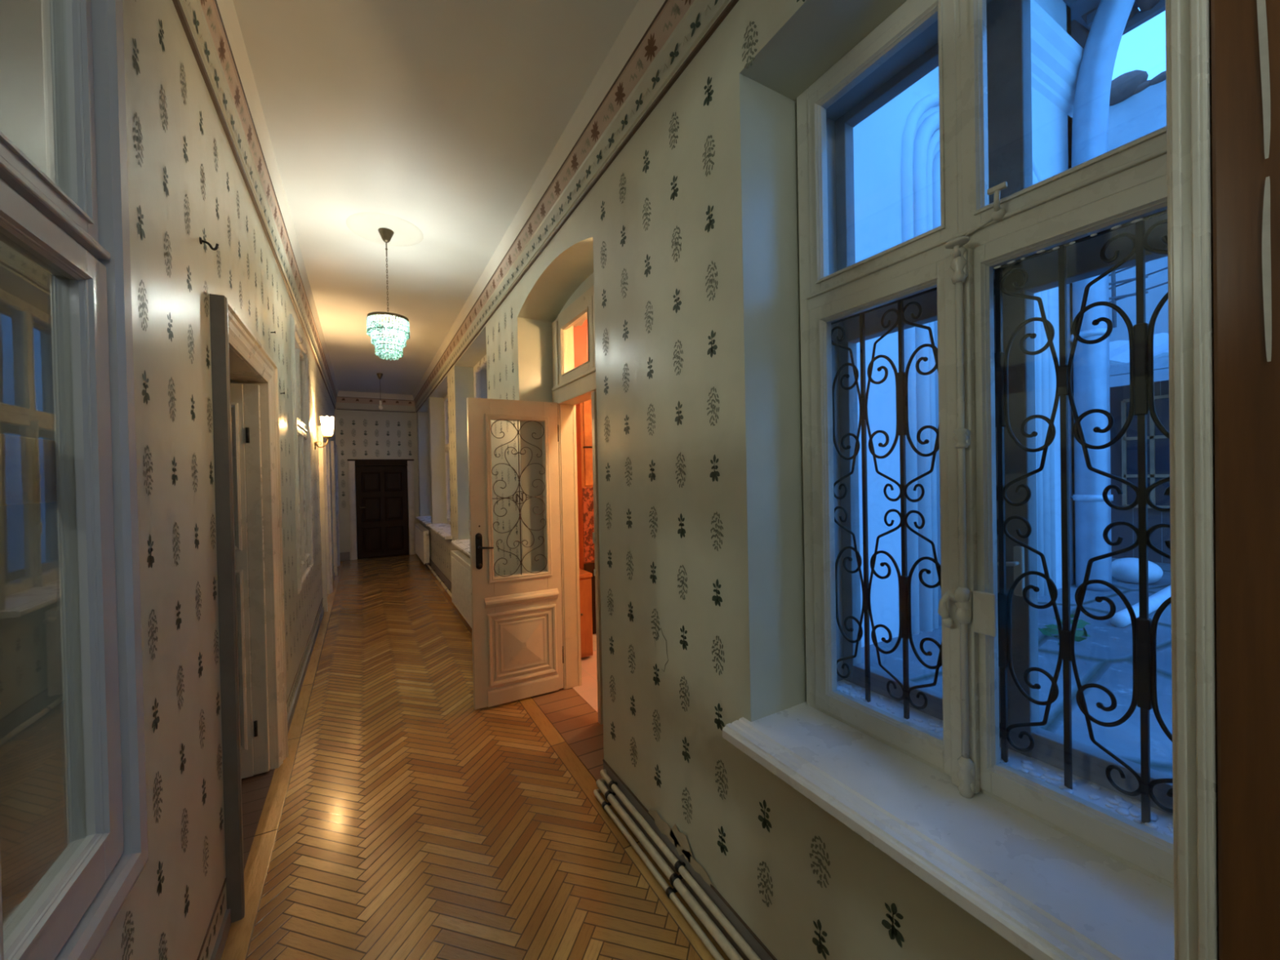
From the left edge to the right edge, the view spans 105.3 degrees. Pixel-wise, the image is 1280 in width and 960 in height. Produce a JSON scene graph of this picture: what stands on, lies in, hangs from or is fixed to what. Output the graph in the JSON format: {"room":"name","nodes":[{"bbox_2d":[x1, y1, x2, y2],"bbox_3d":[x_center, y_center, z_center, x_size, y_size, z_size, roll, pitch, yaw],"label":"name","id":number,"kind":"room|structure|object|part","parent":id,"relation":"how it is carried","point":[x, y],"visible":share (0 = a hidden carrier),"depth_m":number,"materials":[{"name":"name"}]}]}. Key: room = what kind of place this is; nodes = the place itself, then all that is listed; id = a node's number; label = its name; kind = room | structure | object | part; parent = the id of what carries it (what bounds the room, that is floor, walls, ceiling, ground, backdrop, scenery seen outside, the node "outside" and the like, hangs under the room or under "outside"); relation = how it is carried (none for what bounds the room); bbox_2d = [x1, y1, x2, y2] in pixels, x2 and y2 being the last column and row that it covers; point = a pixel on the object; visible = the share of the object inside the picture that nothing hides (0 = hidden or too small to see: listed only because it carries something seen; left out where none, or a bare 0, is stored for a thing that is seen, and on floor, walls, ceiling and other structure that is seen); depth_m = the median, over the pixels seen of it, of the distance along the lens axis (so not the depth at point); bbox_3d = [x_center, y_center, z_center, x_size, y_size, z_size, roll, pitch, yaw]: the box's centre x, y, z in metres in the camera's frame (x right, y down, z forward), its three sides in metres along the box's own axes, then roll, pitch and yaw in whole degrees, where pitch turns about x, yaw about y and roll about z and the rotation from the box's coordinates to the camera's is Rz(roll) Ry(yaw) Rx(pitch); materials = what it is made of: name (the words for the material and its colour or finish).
{"room":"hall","nodes":[
{"label":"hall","id":0,"kind":"room"},
{"bbox_2d":[92,0,335,959],"bbox_3d":[-2.744,-0.082,3.761,0.182,3.300,13.050,-1,1,-30],"label":"wall","id":1,"kind":"structure","parent":0,"point":[186,184],"depth_m":1.41,"materials":[{"name":"paint"}]},
{"bbox_2d":[0,0,148,959],"bbox_3d":[-0.936,-0.227,0.530,0.244,2.170,1.135,-1,1,-30],"label":"window","id":2,"kind":"structure","parent":1,"relation":"in","point":[73,830],"depth_m":0.95,"materials":[{"name":"grey paint"}]},
{"bbox_3d":[-1.004,-0.848,0.772,0.046,0.760,0.478,-1,1,-30],"label":"sash","id":3,"kind":"part","parent":2,"relation":"part of","materials":[{"name":"grey paint"}]},
{"bbox_3d":[-0.879,-0.228,0.562,0.085,2.036,1.001,-1,1,-30],"label":"frame","id":4,"kind":"part","parent":2,"relation":"part of","materials":[{"name":"grey paint"}]},
{"bbox_3d":[-0.977,0.167,0.786,0.051,1.206,0.478,-1,1,-30],"label":"sash","id":5,"kind":"part","parent":2,"relation":"part of","materials":[{"name":"grey paint"}]},
{"bbox_3d":[-0.854,-0.229,0.577,0.054,2.170,1.135,-1,1,-30],"label":"casing","id":6,"kind":"part","parent":2,"relation":"part of","materials":[{"name":"grey paint"}]},
{"bbox_2d":[199,236,218,250],"bbox_3d":[-1.430,-0.783,1.622,0.048,0.037,0.024,-1,1,-30],"label":"wall hook","id":7,"kind":"object","parent":1,"relation":"attached to","point":[201,241],"visible":1,"depth_m":1.62,"materials":[{"name":"black metal"}]},
{"bbox_2d":[208,293,288,923],"bbox_3d":[-1.829,0.461,2.187,0.236,2.210,1.190,-1,1,-30],"label":"door frame","id":8,"kind":"structure","parent":1,"relation":"in","point":[237,356],"depth_m":1.73,"materials":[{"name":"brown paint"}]},
{"bbox_3d":[-1.482,0.458,1.768,0.046,2.210,0.120,-1,1,-30],"label":"jamb casing","id":9,"kind":"part","parent":8,"relation":"part of","materials":[{"name":"brown paint"}]},
{"bbox_2d":[230,382,270,778],"bbox_3d":[-2.404,0.534,2.366,0.930,2.058,0.054,-1,1,-30],"label":"door leaf","id":10,"kind":"structure","parent":8,"relation":"attached to","point":[245,397],"depth_m":2.56,"materials":[{"name":"beige paint"}]},
{"bbox_3d":[-1.767,-0.586,2.223,0.046,0.120,1.190,-1,1,-30],"label":"head casing","id":11,"kind":"part","parent":8,"relation":"part of","materials":[{"name":"beige paint"}]},
{"bbox_3d":[-2.010,0.459,2.699,0.046,2.210,0.120,-1,1,-30],"label":"jamb casing","id":12,"kind":"part","parent":8,"relation":"part of","materials":[{"name":"beige paint"}]},
{"bbox_2d":[172,0,338,408],"bbox_3d":[-2.671,-1.559,3.805,0.078,0.349,13.050,-1,1,-30],"label":"trim","id":13,"kind":"structure","parent":1,"relation":"attached to","point":[211,28],"depth_m":2.20,"materials":[{"name":"white paint"}]},
{"bbox_2d":[289,314,313,594],"bbox_3d":[-2.967,-0.191,4.112,0.244,2.110,1.110,-1,1,-30],"label":"window","id":14,"kind":"structure","parent":1,"relation":"in","point":[300,356],"depth_m":4.11,"materials":[{"name":"beige paint"}]},
{"bbox_3d":[-2.798,-0.812,3.936,0.046,0.700,0.466,-1,1,-30],"label":"sash","id":15,"kind":"part","parent":14,"relation":"part of","materials":[{"name":"beige paint"}]},
{"bbox_3d":[-3.034,-0.806,4.347,0.003,0.600,0.374,-1,1,-30],"label":"pane","id":16,"kind":"part","parent":14,"relation":"part of","materials":[{"name":"clear glass"}]},
{"bbox_3d":[-2.771,0.172,3.950,0.051,1.206,0.466,-1,1,-30],"label":"sash","id":17,"kind":"part","parent":14,"relation":"part of","materials":[{"name":"beige paint"}]},
{"bbox_3d":[-3.031,-0.812,4.349,0.046,0.700,0.466,-1,1,-30],"label":"sash","id":18,"kind":"part","parent":14,"relation":"part of","materials":[{"name":"beige paint"}]},
{"bbox_3d":[-2.910,-0.192,4.144,0.085,1.976,0.976,-1,1,-30],"label":"frame","id":19,"kind":"part","parent":14,"relation":"part of","materials":[{"name":"beige paint"}]},
{"bbox_3d":[-3.005,0.173,4.362,0.051,1.206,0.466,-1,1,-30],"label":"sash","id":20,"kind":"part","parent":14,"relation":"part of","materials":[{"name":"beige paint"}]},
{"bbox_2d":[314,415,334,449],"bbox_3d":[-3.452,-0.513,5.343,0.191,0.365,0.139,-1,1,-30],"label":"wall sconce","id":21,"kind":"object","parent":1,"relation":"attached to","point":[326,422],"visible":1,"depth_m":5.32,"materials":[{"name":"white glass"}]},
{"bbox_3d":[-3.473,-0.407,5.331,0.120,0.112,0.013,-1,1,-30],"label":"arm","id":22,"kind":"part","parent":21,"relation":"part of","materials":[{"name":"gold metal"}]},
{"bbox_3d":[-3.430,-0.585,5.356,0.130,0.223,0.130,-1,1,-7],"label":"lamp shade","id":23,"kind":"part","parent":21,"relation":"part of","materials":[{"name":"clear glass"}]},
{"bbox_2d":[318,426,333,612],"bbox_3d":[-4.138,0.467,6.257,0.236,2.210,1.170,-1,1,-30],"label":"door","id":24,"kind":"structure","parent":1,"relation":"in","point":[324,462],"depth_m":6.53,"materials":[{"name":"beige paint"}]},
{"bbox_3d":[-3.796,0.464,5.848,0.046,2.210,0.120,-1,1,-30],"label":"jamb casing","id":25,"kind":"part","parent":24,"relation":"part of","materials":[{"name":"beige paint"}]},
{"bbox_3d":[-4.314,0.466,6.761,0.046,2.210,0.120,-1,1,-30],"label":"jamb casing","id":26,"kind":"part","parent":24,"relation":"part of","materials":[{"name":"beige paint"}]},
{"bbox_2d":[330,440,340,575],"bbox_3d":[-5.379,0.471,8.445,0.236,2.210,1.140,-1,1,-30],"label":"door","id":27,"kind":"structure","parent":1,"relation":"in","point":[333,446],"depth_m":8.01,"materials":[{"name":"beige paint"}]},
{"bbox_3d":[-5.045,0.468,8.048,0.046,2.210,0.120,-1,1,-30],"label":"jamb casing","id":28,"kind":"part","parent":27,"relation":"part of","materials":[{"name":"beige paint"}]},
{"bbox_3d":[-5.548,0.469,8.935,0.046,2.210,0.120,-1,1,-30],"label":"jamb casing","id":29,"kind":"part","parent":27,"relation":"part of","materials":[{"name":"beige paint"}]},
{"bbox_2d":[334,403,419,560],"bbox_3d":[-5.214,-0.093,9.998,2.000,3.300,0.262,-1,1,-30],"label":"wall","id":30,"kind":"structure","parent":0,"point":[359,434],"depth_m":9.74,"materials":[{"name":"paint"}]},
{"bbox_2d":[336,391,415,413],"bbox_3d":[-5.274,-1.562,9.785,1.390,0.355,0.078,-1,1,-30],"label":"trim","id":31,"kind":"structure","parent":30,"relation":"attached to","point":[345,400],"depth_m":9.76,"materials":[{"name":"white paint"}]},
{"bbox_2d":[347,459,415,559],"bbox_3d":[-5.203,0.571,9.872,1.185,1.975,0.110,-1,1,-30],"label":"door","id":32,"kind":"structure","parent":30,"relation":"in","point":[383,505],"depth_m":9.87,"materials":[{"name":"brown paint"}]},
{"bbox_3d":[-5.207,-0.349,9.837,1.185,0.135,0.050,-1,1,-30],"label":"head casing","id":33,"kind":"part","parent":32,"relation":"part of","materials":[{"name":"brown wood"}]},
{"bbox_2d":[232,0,638,395],"bbox_3d":[-3.439,-1.790,3.427,5.520,0.150,13.550,-1,1,-30],"label":"ceiling","id":34,"kind":"structure","parent":0,"point":[442,117],"depth_m":2.43,"materials":[{"name":"paint"}]},
{"bbox_2d":[376,373,382,409],"bbox_3d":[-4.255,-1.445,7.993,0.094,0.595,0.094,-1,1,-30],"label":"pendant lamp","id":35,"kind":"object","parent":34,"relation":"hanging from","point":[379,375],"visible":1,"depth_m":7.98,"materials":[{"name":"brown metal"}]},
{"bbox_2d":[346,212,423,246],"bbox_3d":[-1.780,-1.746,3.420,0.480,0.005,0.480,-1,1,-30],"label":"trim","id":36,"kind":"structure","parent":34,"relation":"attached to","point":[366,225],"depth_m":3.38,"materials":[{"name":"paint"}]},
{"bbox_2d":[366,227,409,360],"bbox_3d":[-1.770,-1.299,3.424,0.272,0.899,0.271,-1,1,-30],"label":"chandelier","id":37,"kind":"object","parent":34,"relation":"hanging from","point":[380,341],"visible":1,"depth_m":3.37,"materials":[{"name":"clear glass"}]},
{"bbox_3d":[-1.772,-1.359,3.423,0.009,0.432,0.009,-1,1,15],"label":"chain","id":38,"kind":"part","parent":37,"relation":"part of","materials":[{"name":"brown metal"}]},
{"bbox_3d":[-1.765,-1.025,3.427,0.260,0.251,0.260,-1,1,-30],"label":"ring frame","id":39,"kind":"part","parent":37,"relation":"part of","materials":[{"name":"clear glass"}]},
{"bbox_2d":[220,554,729,959],"bbox_3d":[-3.420,1.624,3.547,5.120,0.081,13.350,-1,1,-30],"label":"floor","id":40,"kind":"structure","parent":0,"point":[402,819],"depth_m":2.22,"materials":[{"name":"brown wood"}]},
{"bbox_2d":[573,319,587,368],"bbox_3d":[0.962,-0.160,4.236,3.140,3.300,2.020,-1,1,-30],"label":"wall","id":41,"kind":"structure","parent":0,"point":[580,333],"depth_m":4.43,"materials":[{"name":"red paint"}]},
{"bbox_2d":[572,649,597,712],"bbox_3d":[0.951,1.529,4.170,3.100,0.084,1.920,-1,1,-30],"label":"floor","id":42,"kind":"structure","parent":0,"point":[588,691],"depth_m":3.67,"materials":[{"name":"pink tile"}]},
{"bbox_2d":[575,399,596,650],"bbox_3d":[-0.233,0.331,4.503,0.678,2.360,0.135,-1,1,-30],"label":"wall","id":43,"kind":"structure","parent":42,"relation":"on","point":[583,410],"depth_m":4.31,"materials":[{"name":"orange paint"}]},
{"bbox_3d":[-0.217,-0.364,4.450,0.650,0.810,0.025,-1,1,-30],"label":"door","id":44,"kind":"part","parent":43,"relation":"part of","materials":[{"name":"brown wood"}]},
{"bbox_3d":[-0.214,0.389,4.455,0.654,0.665,0.018,-1,1,-30],"label":"floral panel","id":45,"kind":"part","parent":43,"relation":"part of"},
{"bbox_3d":[-0.201,1.046,4.461,0.654,0.630,0.018,-1,1,-30],"label":"door","id":46,"kind":"part","parent":43,"relation":"part of","materials":[{"name":"brown wood"}]},
{"bbox_2d":[579,568,593,657],"bbox_3d":[-0.527,1.140,4.222,0.138,0.700,0.332,-1,1,-30],"label":"base cabinet","id":47,"kind":"object","parent":42,"relation":"on","point":[585,577],"visible":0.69,"depth_m":4.10,"materials":[{"name":"orange wood"}]},
{"bbox_2d":[416,0,1033,959],"bbox_3d":[-1.200,-0.121,4.637,0.506,3.300,13.050,-1,1,-30],"label":"wall","id":48,"kind":"structure","parent":0,"point":[689,238],"depth_m":1.62,"materials":[{"name":"paint"}]},
{"bbox_2d":[414,523,430,564],"bbox_3d":[-4.063,1.165,9.111,0.116,0.577,1.742,-1,1,-30],"label":"radiator","id":49,"kind":"object","parent":48,"relation":"attached to","point":[422,537],"visible":1,"depth_m":8.58,"materials":[{"name":"white metal"}]},
{"bbox_2d":[414,523,428,531],"bbox_3d":[-4.098,0.882,9.142,0.091,0.012,1.650,-1,1,-30],"label":"grille","id":50,"kind":"object","parent":49,"relation":"attached to","point":[418,526],"depth_m":9.10,"materials":[{"name":"white metal"}]},
{"bbox_2d":[415,515,431,525],"bbox_3d":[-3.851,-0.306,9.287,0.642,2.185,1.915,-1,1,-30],"label":"window sill","id":51,"kind":"structure","parent":48,"relation":"in","point":[425,520],"depth_m":9.22,"materials":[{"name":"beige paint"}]},
{"bbox_2d":[425,563,451,597],"bbox_3d":[-2.465,1.490,6.369,0.060,0.044,6.316,-1,1,-30],"label":"pipe","id":52,"kind":"object","parent":48,"relation":"attached to","point":[427,564],"visible":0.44,"depth_m":7.21,"materials":[{"name":"white metal"}]},
{"bbox_2d":[426,394,451,539],"bbox_3d":[-2.812,-0.309,7.456,0.642,2.185,2.065,-1,1,-30],"label":"window","id":53,"kind":"structure","parent":48,"relation":"in","point":[443,530],"depth_m":8.22,"materials":[{"name":"beige paint"}]},
{"bbox_3d":[-2.930,0.757,7.387,0.322,0.046,2.065,-1,1,-30],"label":"sill","id":54,"kind":"part","parent":53,"relation":"part of","materials":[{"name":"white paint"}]},
{"bbox_3d":[-3.063,-0.963,7.864,0.046,0.804,0.923,-1,1,-30],"label":"sash","id":55,"kind":"part","parent":53,"relation":"part of","materials":[{"name":"beige paint"}]},
{"bbox_3d":[-2.804,-0.331,7.465,0.087,2.140,1.963,-1,1,-30],"label":"frame","id":56,"kind":"part","parent":53,"relation":"part of","materials":[{"name":"beige paint"}]},
{"bbox_3d":[-3.045,0.101,7.873,0.046,1.237,0.929,-1,1,-30],"label":"sash","id":57,"kind":"part","parent":53,"relation":"part of","materials":[{"name":"beige paint"}]},
{"bbox_2d":[450,550,471,627],"bbox_3d":[-1.861,1.136,5.227,0.116,0.602,1.312,-1,1,-30],"label":"radiator","id":58,"kind":"object","parent":48,"relation":"attached to","point":[460,562],"visible":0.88,"depth_m":5.17,"materials":[{"name":"white metal"}]},
{"bbox_2d":[450,550,470,567],"bbox_3d":[-1.896,0.841,5.258,0.091,0.012,1.220,-1,1,-30],"label":"grille","id":59,"kind":"object","parent":58,"relation":"attached to","point":[457,554],"depth_m":5.30,"materials":[{"name":"white metal"}]},
{"bbox_2d":[450,354,487,556],"bbox_3d":[-1.601,-0.312,5.321,0.642,2.185,1.855,-1,1,-30],"label":"window","id":60,"kind":"structure","parent":48,"relation":"in","point":[480,380],"depth_m":6.00,"materials":[{"name":"beige paint"}]},
{"bbox_3d":[-1.719,0.754,5.252,0.322,0.046,1.855,-1,1,-30],"label":"sill","id":61,"kind":"part","parent":60,"relation":"part of","materials":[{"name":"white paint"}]},
{"bbox_3d":[-1.593,-0.335,5.330,0.087,2.140,1.753,-1,1,-30],"label":"frame","id":62,"kind":"part","parent":60,"relation":"part of","materials":[{"name":"beige paint"}]},
{"bbox_3d":[-1.826,-0.967,5.683,0.046,0.804,0.818,-1,1,-30],"label":"sash","id":63,"kind":"part","parent":60,"relation":"part of","materials":[{"name":"beige paint"}]},
{"bbox_2d":[412,0,738,412],"bbox_3d":[-1.478,-1.590,4.482,0.078,0.349,13.050,-1,1,-30],"label":"trim","id":64,"kind":"structure","parent":48,"relation":"attached to","point":[659,39],"depth_m":2.25,"materials":[{"name":"white paint"}]},
{"bbox_2d":[551,272,603,724],"bbox_3d":[-0.241,0.094,3.140,0.225,2.860,1.340,-1,1,-30],"label":"door frame","id":65,"kind":"structure","parent":48,"relation":"in","point":[571,386],"depth_m":3.54,"materials":[{"name":"beige paint"}]},
{"bbox_2d":[466,397,563,709],"bbox_3d":[-0.851,0.484,3.383,0.632,2.074,0.119,-1,1,-30],"label":"door leaf","id":66,"kind":"structure","parent":65,"relation":"attached to","point":[517,619],"depth_m":3.36,"materials":[{"name":"beige paint"}]},
{"bbox_3d":[-1.132,0.414,3.249,0.014,0.295,0.032,-1,1,-30],"label":"lock plate","id":67,"kind":"part","parent":66,"relation":"part of","materials":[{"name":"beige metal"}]},
{"bbox_3d":[-1.072,0.475,3.253,0.044,0.244,0.012,-1,1,-30],"label":"handle plate","id":68,"kind":"part","parent":66,"relation":"part of","materials":[{"name":"black metal"}]},
{"bbox_3d":[-1.026,0.448,3.246,0.093,0.020,0.053,-1,1,-30],"label":"lever","id":69,"kind":"part","parent":66,"relation":"part of","materials":[{"name":"black metal"}]},
{"bbox_2d":[490,419,546,577],"bbox_3d":[-0.836,0.122,3.390,0.375,1.076,0.015,-1,1,-30],"label":"iron grille","id":70,"kind":"object","parent":66,"relation":"attached to","point":[540,573],"depth_m":3.39,"materials":[{"name":"black metal"}]},
{"bbox_3d":[-0.426,-0.913,3.278,0.046,0.450,0.600,-1,1,-30],"label":"transom sash","id":71,"kind":"part","parent":65,"relation":"part of","materials":[{"name":"beige paint"}]},
{"bbox_3d":[-0.138,-0.914,2.771,0.046,0.450,0.555,-1,1,-30],"label":"transom sash","id":72,"kind":"part","parent":65,"relation":"part of","materials":[{"name":"beige paint"}]},
{"bbox_3d":[-0.283,0.461,3.041,0.012,0.270,0.030,-1,1,-30],"label":"strike plate","id":73,"kind":"part","parent":65,"relation":"part of","materials":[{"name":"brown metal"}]},
{"bbox_2d":[593,788,724,959],"bbox_3d":[0.798,1.504,0.608,0.070,0.033,4.076,-1,1,-30],"label":"pipe","id":74,"kind":"object","parent":48,"relation":"attached to","point":[670,892],"visible":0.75,"depth_m":1.81,"materials":[{"name":"white metal"}]},
{"bbox_2d":[595,777,743,959],"bbox_3d":[0.803,1.462,0.611,0.056,0.042,4.075,-1,1,-30],"label":"pipe","id":75,"kind":"object","parent":48,"relation":"attached to","point":[674,879],"visible":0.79,"depth_m":1.78,"materials":[{"name":"white metal"}]},
{"bbox_2d":[600,768,760,959],"bbox_3d":[0.812,1.412,0.609,0.040,0.037,4.062,-1,1,-30],"label":"pipe","id":76,"kind":"object","parent":48,"relation":"attached to","point":[679,867],"visible":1,"depth_m":1.74,"materials":[{"name":"beige metal"}]},
{"bbox_2d":[722,0,1174,959],"bbox_3d":[0.768,-0.222,1.149,0.642,1.990,1.060,-1,1,-30],"label":"window","id":77,"kind":"structure","parent":48,"relation":"in","point":[1056,871],"depth_m":1.14,"materials":[{"name":"beige paint"}]},
{"bbox_3d":[0.660,0.090,1.340,0.046,1.237,0.440,-1,1,-30],"label":"sash","id":78,"kind":"part","parent":77,"relation":"part of","materials":[{"name":"beige paint"}]},
{"bbox_3d":[0.644,-0.876,1.333,0.046,0.609,0.434,-1,1,-30],"label":"sash","id":79,"kind":"part","parent":77,"relation":"part of","materials":[{"name":"beige paint"}]},
{"bbox_3d":[0.648,0.747,1.079,0.322,0.046,1.060,-1,1,-30],"label":"sill","id":80,"kind":"part","parent":77,"relation":"part of","materials":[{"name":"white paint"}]},
{"bbox_2d":[831,208,1173,822],"bbox_3d":[0.858,0.079,1.157,0.018,1.186,0.985,-1,1,-30],"label":"window grille","id":81,"kind":"object","parent":77,"relation":"attached to","point":[1144,695],"visible":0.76,"depth_m":1.06,"materials":[{"name":"black metal"}]},
{"bbox_3d":[0.846,-0.506,1.152,0.008,0.016,0.977,-1,1,-30],"label":"rail","id":82,"kind":"part","parent":81,"relation":"part of","materials":[{"name":"black metal"}]},
{"bbox_3d":[0.907,-0.240,1.202,0.086,1.920,0.995,-1,1,-30],"label":"frame","id":83,"kind":"part","parent":77,"relation":"part of","materials":[{"name":"paint"}]},
{"bbox_3d":[0.872,-0.877,0.930,0.046,0.609,0.476,-1,1,-30],"label":"sash","id":84,"kind":"part","parent":77,"relation":"part of","materials":[{"name":"beige paint"}]},
{"bbox_3d":[0.888,0.090,0.938,0.046,1.237,0.482,-1,1,-30],"label":"sash","id":85,"kind":"part","parent":77,"relation":"part of","materials":[{"name":"beige paint"}]},
{"bbox_2d":[1164,0,1279,959],"bbox_3d":[0.896,0.220,0.208,0.056,2.620,0.919,-1,1,-30],"label":"door leaf","id":86,"kind":"structure","parent":48,"relation":"in","point":[1223,56],"depth_m":0.56,"materials":[{"name":"brown wood"}]},
{"label":"outside","id":87,"kind":"structure","parent":0,"visible":0},
{"bbox_2d":[861,557,1172,776],"bbox_3d":[5.909,1.136,7.373,14.500,0.300,25.000,-1,1,-30],"label":"paving","id":88,"kind":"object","parent":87,"point":[1104,658],"visible":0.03,"depth_m":2.85,"materials":[{"name":"stone"}]},
{"bbox_2d":[853,0,1165,647],"bbox_3d":[2.336,-1.853,4.426,5.681,6.475,3.610,-1,1,-30],"label":"exterior wall","id":89,"kind":"structure","parent":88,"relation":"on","point":[897,168],"depth_m":3.53,"materials":[{"name":"white paint"}]},
{"bbox_3d":[2.283,-3.832,3.629,4.720,0.560,0.150,-1,1,-30],"label":"cornice","id":90,"kind":"part","parent":89,"relation":"part of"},
{"bbox_2d":[1068,0,1134,591],"bbox_3d":[4.438,-2.170,4.405,0.286,6.425,0.913,-1,1,-30],"label":"column","id":91,"kind":"structure","parent":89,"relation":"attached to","point":[1090,131],"depth_m":4.56,"materials":[{"name":"white paint"}]},
{"bbox_2d":[1108,262,1168,328],"bbox_3d":[6.453,-2.578,3.576,0.159,1.629,4.868,-1,1,-26],"label":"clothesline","id":92,"kind":"object","parent":89,"relation":"attached to","point":[1113,274],"visible":0.18,"depth_m":5.60,"materials":[{"name":"grey metal"}]},
{"bbox_2d":[1038,613,1090,644],"bbox_3d":[2.905,1.093,3.322,0.397,0.380,0.265,-1,1,-30],"label":"tuft","id":93,"kind":"object","parent":88,"relation":"on","point":[1082,624],"visible":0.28,"depth_m":3.34,"materials":[{"name":"green plant"}]},
{"bbox_2d":[1071,69,1168,386],"bbox_3d":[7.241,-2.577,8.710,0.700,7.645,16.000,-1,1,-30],"label":"house","id":94,"kind":"structure","parent":88,"relation":"on","point":[1137,104],"depth_m":7.58,"materials":[{"name":"tile"}]},
{"bbox_2d":[1111,557,1163,584],"bbox_3d":[4.982,0.906,4.917,0.341,0.243,0.391,-1,1,-30],"label":"sack","id":95,"kind":"object","parent":88,"relation":"on","point":[1126,569],"visible":0.75,"depth_m":4.84,"materials":[{"name":"white plastic"}]},
{"bbox_2d":[1109,332,1170,564],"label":"window","id":96,"kind":"structure","parent":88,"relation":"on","point":[1123,453],"depth_m":5.90,"materials":[{"name":"glass"}]},
{"bbox_2d":[1109,585,1170,627],"bbox_3d":[4.476,0.990,4.165,2.354,0.110,0.109,-1,1,-32],"label":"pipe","id":97,"kind":"object","parent":88,"relation":"on","point":[1121,619],"visible":0.34,"depth_m":3.75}
]}

